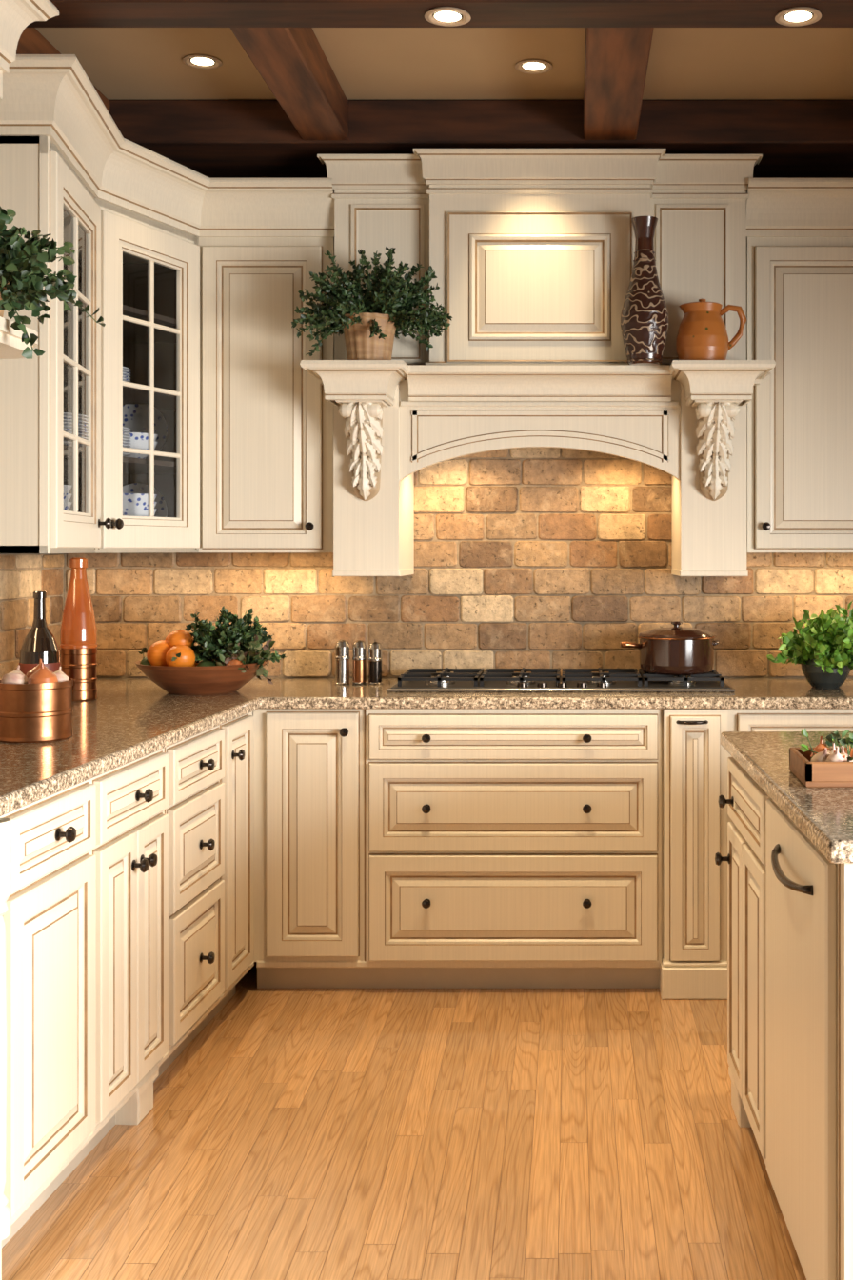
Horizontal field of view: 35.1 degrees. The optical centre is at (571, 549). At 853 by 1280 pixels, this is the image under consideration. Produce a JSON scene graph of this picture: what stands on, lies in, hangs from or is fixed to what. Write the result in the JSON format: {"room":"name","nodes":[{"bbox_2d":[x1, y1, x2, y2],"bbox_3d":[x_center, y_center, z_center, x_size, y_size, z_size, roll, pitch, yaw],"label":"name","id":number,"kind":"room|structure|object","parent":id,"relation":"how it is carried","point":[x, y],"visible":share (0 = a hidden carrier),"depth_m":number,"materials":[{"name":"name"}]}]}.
{"room":"kitchen","nodes":[
{"label":"kitchen","id":0,"kind":"room"},
{"bbox_2d":[0,553,42,554],"bbox_3d":[-1.906,-0.065,2.175,0.108,2.950,5.550,0,0,0],"label":"wall","id":1,"kind":"structure","parent":0,"point":[0,553],"depth_m":4.49,"materials":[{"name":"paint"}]},
{"bbox_2d":[0,0,59,359],"bbox_3d":[-1.500,-0.608,2.740,0.680,1.235,0.680,0,0,0],"label":"display shelf","id":2,"kind":"object","parent":1,"relation":"attached to","point":[15,15],"visible":0.87,"depth_m":2.92,"materials":[{"name":"beige paint"}]},
{"bbox_2d":[0,206,105,359],"bbox_3d":[-1.239,-0.582,2.859,0.449,0.375,0.382,0,0,0],"label":"trailing ivy","id":3,"kind":"object","parent":2,"relation":"on","point":[23,266],"visible":1,"depth_m":2.83,"materials":[{"name":"plant"}]},
{"bbox_2d":[0,553,64,679],"bbox_3d":[-1.839,0.239,3.212,0.023,0.449,3.224,0,0,0],"label":"backsplash","id":4,"kind":"structure","parent":1,"relation":"attached to","point":[21,575],"depth_m":4.46,"materials":[{"name":"tile"}]},
{"bbox_2d":[0,135,111,553],"bbox_3d":[-1.576,-0.605,3.678,0.528,1.230,0.594,0,0,0],"label":"upper cabinet","id":5,"kind":"object","parent":1,"relation":"attached to","point":[46,194],"visible":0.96,"depth_m":3.40,"materials":[{"name":"beige paint"}]},
{"bbox_2d":[63,412,72,434],"label":"dishes","id":6,"kind":"object","parent":5,"relation":"on","point":[68,417],"depth_m":3.76,"materials":[{"name":"white ceramic"}]},
{"bbox_2d":[63,484,72,511],"label":"dishes","id":7,"kind":"object","parent":5,"relation":"on","point":[67,488],"depth_m":3.74,"materials":[{"name":"white ceramic"}]},
{"bbox_2d":[78,414,88,439],"label":"dishes","id":8,"kind":"object","parent":5,"relation":"on","point":[82,424],"depth_m":3.81,"materials":[{"name":"white ceramic"}]},
{"bbox_2d":[0,54,334,237],"bbox_3d":[-1.315,-1.137,3.887,0.606,0.175,1.489,0,0,22],"label":"trim","id":9,"kind":"structure","parent":5,"relation":"attached to","point":[52,96],"depth_m":4.09,"materials":[{"name":"beige paint"}]},
{"bbox_2d":[95,197,199,553],"bbox_3d":[-1.540,-0.605,4.396,0.599,1.230,0.839,0,0,0],"label":"upper cabinet","id":10,"kind":"object","parent":1,"relation":"attached to","point":[150,269],"visible":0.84,"depth_m":4.34,"materials":[{"name":"beige paint"}]},
{"bbox_2d":[122,366,130,381],"label":"dishes","id":11,"kind":"object","parent":10,"relation":"on","point":[126,370],"depth_m":4.24,"materials":[{"name":"white ceramic"}]},
{"bbox_2d":[122,403,148,450],"label":"dishes","id":12,"kind":"object","parent":10,"relation":"on","point":[135,435],"depth_m":4.60,"materials":[{"name":"white ceramic"}]},
{"bbox_2d":[122,452,148,459],"label":"dishes","id":13,"kind":"object","parent":10,"relation":"on","point":[127,454],"depth_m":4.40,"materials":[{"name":"white ceramic"}]},
{"bbox_2d":[122,482,148,516],"label":"dishes","id":14,"kind":"object","parent":10,"relation":"on","point":[135,496],"depth_m":4.32,"materials":[{"name":"white ceramic"}]},
{"bbox_2d":[153,487,167,517],"label":"dishes","id":15,"kind":"object","parent":10,"relation":"on","point":[160,506],"depth_m":4.59,"materials":[{"name":"white ceramic"}]},
{"bbox_2d":[154,406,167,451],"label":"dishes","id":16,"kind":"object","parent":10,"relation":"on","point":[160,424],"depth_m":4.59,"materials":[{"name":"grey ceramic"}]},
{"bbox_2d":[1,961,806,1279],"bbox_3d":[0.337,1.440,1.315,4.554,0.060,7.230,0,0,0],"label":"floor","id":17,"kind":"structure","parent":0,"point":[301,1133],"depth_m":3.12,"materials":[{"name":"brown wood"}]},
{"bbox_2d":[0,711,254,1279],"bbox_3d":[-1.396,0.958,3.067,0.756,0.905,2.370,0,0,3],"label":"base cabinet","id":18,"kind":"object","parent":17,"relation":"on","point":[127,890],"visible":1,"depth_m":3.08,"materials":[{"name":"beige paint"}]},
{"bbox_2d":[0,678,852,816],"bbox_3d":[0.033,0.484,3.342,3.735,0.038,2.970,0,0,0],"label":"countertop","id":19,"kind":"structure","parent":18,"relation":"on","point":[129,720],"depth_m":4.20,"materials":[{"name":"beige stone"}]},
{"bbox_2d":[0,659,73,742],"bbox_3d":[-1.325,0.369,3.290,0.180,0.193,0.180,0,0,0],"label":"copper canister","id":20,"kind":"object","parent":19,"relation":"on","point":[36,707],"visible":1,"depth_m":3.22,"materials":[{"name":"brown metal"}]},
{"bbox_2d":[19,590,60,675],"bbox_3d":[-1.575,0.294,3.950,0.116,0.342,0.116,0,0,0],"label":"wine bottle","id":21,"kind":"object","parent":19,"relation":"on","point":[39,643],"visible":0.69,"depth_m":3.92,"materials":[{"name":"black glass"}]},
{"bbox_2d":[59,557,98,700],"bbox_3d":[-1.530,0.245,4.140,0.112,0.440,0.112,0,0,0],"label":"ceramic bottle","id":22,"kind":"object","parent":19,"relation":"on","point":[78,646],"visible":0.91,"depth_m":4.10,"materials":[{"name":"orange ceramic"}]},
{"bbox_2d":[135,605,285,695],"bbox_3d":[-1.177,0.325,4.360,0.480,0.280,0.424,0,0,0],"label":"fruit bowl","id":23,"kind":"object","parent":19,"relation":"on","point":[231,655],"visible":1,"depth_m":4.27,"materials":[{"name":"brown wood"}]},
{"bbox_2d":[335,639,350,684],"bbox_3d":[-0.790,0.388,4.600,0.052,0.155,0.052,0,0,0],"label":"pepper mill","id":24,"kind":"object","parent":19,"relation":"on","point":[342,647],"visible":1,"depth_m":4.58,"materials":[{"name":"silver metal"}]},
{"bbox_2d":[352,640,367,684],"bbox_3d":[-0.732,0.389,4.610,0.051,0.152,0.051,0,0,0],"label":"pepper mill","id":25,"kind":"object","parent":19,"relation":"on","point":[359,648],"visible":1,"depth_m":4.59,"materials":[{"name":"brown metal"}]},
{"bbox_2d":[368,641,382,684],"bbox_3d":[-0.676,0.391,4.600,0.049,0.147,0.049,0,0,0],"label":"pepper mill","id":26,"kind":"object","parent":19,"relation":"on","point":[375,649],"visible":1,"depth_m":4.58,"materials":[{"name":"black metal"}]},
{"bbox_2d":[386,667,735,692],"bbox_3d":[-0.034,0.442,4.545,1.132,0.047,0.430,0,0,0],"label":"gas cooktop","id":27,"kind":"object","parent":19,"relation":"in","point":[413,680],"visible":0.94,"depth_m":4.39,"materials":[{"name":"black metal"}]},
{"bbox_2d":[620,620,719,675],"bbox_3d":[0.351,0.331,4.539,0.263,0.174,0.290,0,0,38],"label":"cooking pot","id":28,"kind":"object","parent":27,"relation":"on","point":[676,650],"visible":1,"depth_m":4.45,"materials":[{"name":"brown metal"}]},
{"bbox_2d":[766,600,852,688],"bbox_3d":[0.868,0.318,4.497,0.394,0.295,0.381,0,0,28],"label":"potted herb","id":29,"kind":"object","parent":19,"relation":"on","point":[824,649],"visible":1,"depth_m":4.44,"materials":[{"name":"green plant"}]},
{"bbox_2d":[253,709,852,999],"bbox_3d":[0.445,0.958,4.485,2.910,0.905,0.639,0,0,0],"label":"base cabinet","id":30,"kind":"object","parent":17,"relation":"on","point":[393,849],"visible":0.8,"depth_m":4.21,"materials":[{"name":"beige paint"}]},
{"bbox_2d":[715,757,852,1279],"bbox_3d":[1.024,0.958,2.774,1.333,0.905,1.286,0,0,0],"label":"kitchen island","id":31,"kind":"object","parent":17,"relation":"on","point":[790,908],"visible":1,"depth_m":2.46,"materials":[{"name":"beige paint"}]},
{"bbox_2d":[720,731,852,863],"bbox_3d":[1.061,0.484,2.787,1.359,0.038,1.318,0,0,0],"label":"island countertop","id":32,"kind":"structure","parent":31,"relation":"on","point":[825,815],"depth_m":2.59,"materials":[{"name":"stone"}]},
{"bbox_2d":[789,728,852,787],"bbox_3d":[0.589,0.413,2.699,0.262,0.104,0.201,0,0,0],"label":"wooden tray","id":33,"kind":"object","parent":32,"relation":"on","point":[821,766],"visible":1,"depth_m":2.63,"materials":[{"name":"brown wood"}]},
{"bbox_2d":[35,27,852,99],"bbox_3d":[0.370,-1.522,1.675,4.660,0.075,6.550,0,0,0],"label":"ceiling","id":34,"kind":"structure","parent":0,"point":[121,63],"depth_m":4.07,"materials":[{"name":"beige paint"}]},
{"bbox_2d":[16,27,109,112],"bbox_3d":[-1.680,-1.415,3.910,0.320,0.137,0.958,0,0,0],"label":"ceiling beam","id":35,"kind":"structure","parent":34,"relation":"attached to","point":[30,41],"depth_m":3.78,"materials":[{"name":"brown wood"}]},
{"bbox_2d":[182,54,221,69],"bbox_3d":[-1.120,-1.481,4.050,0.116,0.006,0.116,0,0,0],"label":"recessed light","id":36,"kind":"object","parent":34,"relation":"in","point":[199,61],"visible":1,"depth_m":4.05,"materials":[{"name":"beige"}]},
{"bbox_2d":[230,27,348,139],"bbox_3d":[-0.810,-1.415,3.910,0.150,0.137,0.958,0,0,0],"label":"ceiling beam","id":37,"kind":"structure","parent":34,"relation":"attached to","point":[292,62],"depth_m":3.86,"materials":[{"name":"brown wood"}]},
{"bbox_2d":[26,0,852,27],"bbox_3d":[0.375,-1.411,3.345,4.450,0.143,0.170,0,0,0],"label":"crossbeam","id":38,"kind":"object","parent":34,"relation":"attached to","point":[72,13],"depth_m":3.34,"materials":[{"name":"brown wood"}]},
{"bbox_2d":[424,6,471,26],"bbox_3d":[-0.310,-1.336,3.345,0.116,0.006,0.116,0,0,0],"label":"recessed light","id":39,"kind":"object","parent":38,"relation":"in","point":[447,16],"visible":1,"depth_m":3.34,"materials":[{"name":"beige"}]},
{"bbox_2d":[775,6,821,26],"bbox_3d":[0.570,-1.336,3.345,0.116,0.006,0.116,0,0,0],"label":"recessed light","id":40,"kind":"object","parent":38,"relation":"in","point":[797,16],"visible":1,"depth_m":3.34,"materials":[{"name":"beige"}]},
{"bbox_2d":[109,100,852,178],"bbox_3d":[0.375,-1.411,4.610,4.450,0.143,0.440,0,0,0],"label":"crossbeam","id":41,"kind":"object","parent":34,"relation":"attached to","point":[210,138],"depth_m":4.39,"materials":[{"name":"brown wood"}]},
{"bbox_2d":[515,59,552,73],"bbox_3d":[-0.115,-1.481,4.090,0.116,0.006,0.116,0,0,0],"label":"recessed light","id":42,"kind":"object","parent":34,"relation":"in","point":[529,66],"visible":1,"depth_m":4.08,"materials":[{"name":"beige"}]},
{"bbox_2d":[583,27,654,139],"bbox_3d":[0.128,-1.415,3.910,0.173,0.137,0.958,0,0,0],"label":"ceiling beam","id":43,"kind":"structure","parent":34,"relation":"attached to","point":[616,59],"depth_m":3.83,"materials":[{"name":"brown wood"}]},
{"bbox_3d":[0.330,-0.065,4.896,4.540,2.950,0.108,0,0,0],"label":"wall","id":44,"kind":"structure","parent":0,"visible":0},
{"bbox_2d":[198,237,334,552],"bbox_3d":[-1.026,-0.605,4.622,0.453,1.230,0.385,0,0,0],"label":"upper cabinet","id":45,"kind":"object","parent":44,"relation":"attached to","point":[267,423],"visible":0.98,"depth_m":4.46,"materials":[{"name":"beige paint"}]},
{"bbox_2d":[63,447,852,678],"bbox_3d":[0.382,-0.013,4.829,4.436,0.954,0.023,0,0,0],"label":"backsplash","id":46,"kind":"structure","parent":44,"relation":"attached to","point":[525,557],"depth_m":4.82,"materials":[{"name":"brick"}]},
{"bbox_2d":[300,148,776,576],"bbox_3d":[-0.103,-0.606,4.484,1.490,1.388,0.669,0,0,0],"label":"range hood","id":47,"kind":"object","parent":44,"relation":"attached to","point":[530,251],"visible":0.99,"depth_m":4.37,"materials":[{"name":"beige paint"}]},
{"bbox_2d":[291,246,452,359],"bbox_3d":[-0.642,-0.778,4.286,0.508,0.377,0.462,0,0,-12],"label":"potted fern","id":48,"kind":"object","parent":47,"relation":"on","point":[370,323],"visible":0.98,"depth_m":4.20,"materials":[{"name":"green plant"}]},
{"bbox_2d":[620,216,668,365],"bbox_3d":[0.235,-0.824,4.270,0.153,0.468,0.153,0,0,0],"label":"ceramic vase","id":49,"kind":"object","parent":47,"relation":"on","point":[645,314],"visible":0.99,"depth_m":4.22,"materials":[{"name":"ceramic"}]},
{"bbox_2d":[676,298,746,359],"bbox_3d":[0.437,-0.697,4.259,0.206,0.214,0.166,0,0,32],"label":"ceramic pitcher","id":50,"kind":"object","parent":47,"relation":"on","point":[702,332],"visible":0.82,"depth_m":4.21,"materials":[{"name":"orange ceramic"}]},
{"bbox_2d":[746,178,852,552],"bbox_3d":[1.242,-0.608,4.603,1.315,1.235,0.425,0,0,0],"label":"upper cabinet","id":51,"kind":"object","parent":44,"relation":"attached to","point":[800,230],"visible":1,"depth_m":4.46,"materials":[{"name":"beige paint"}]}
]}

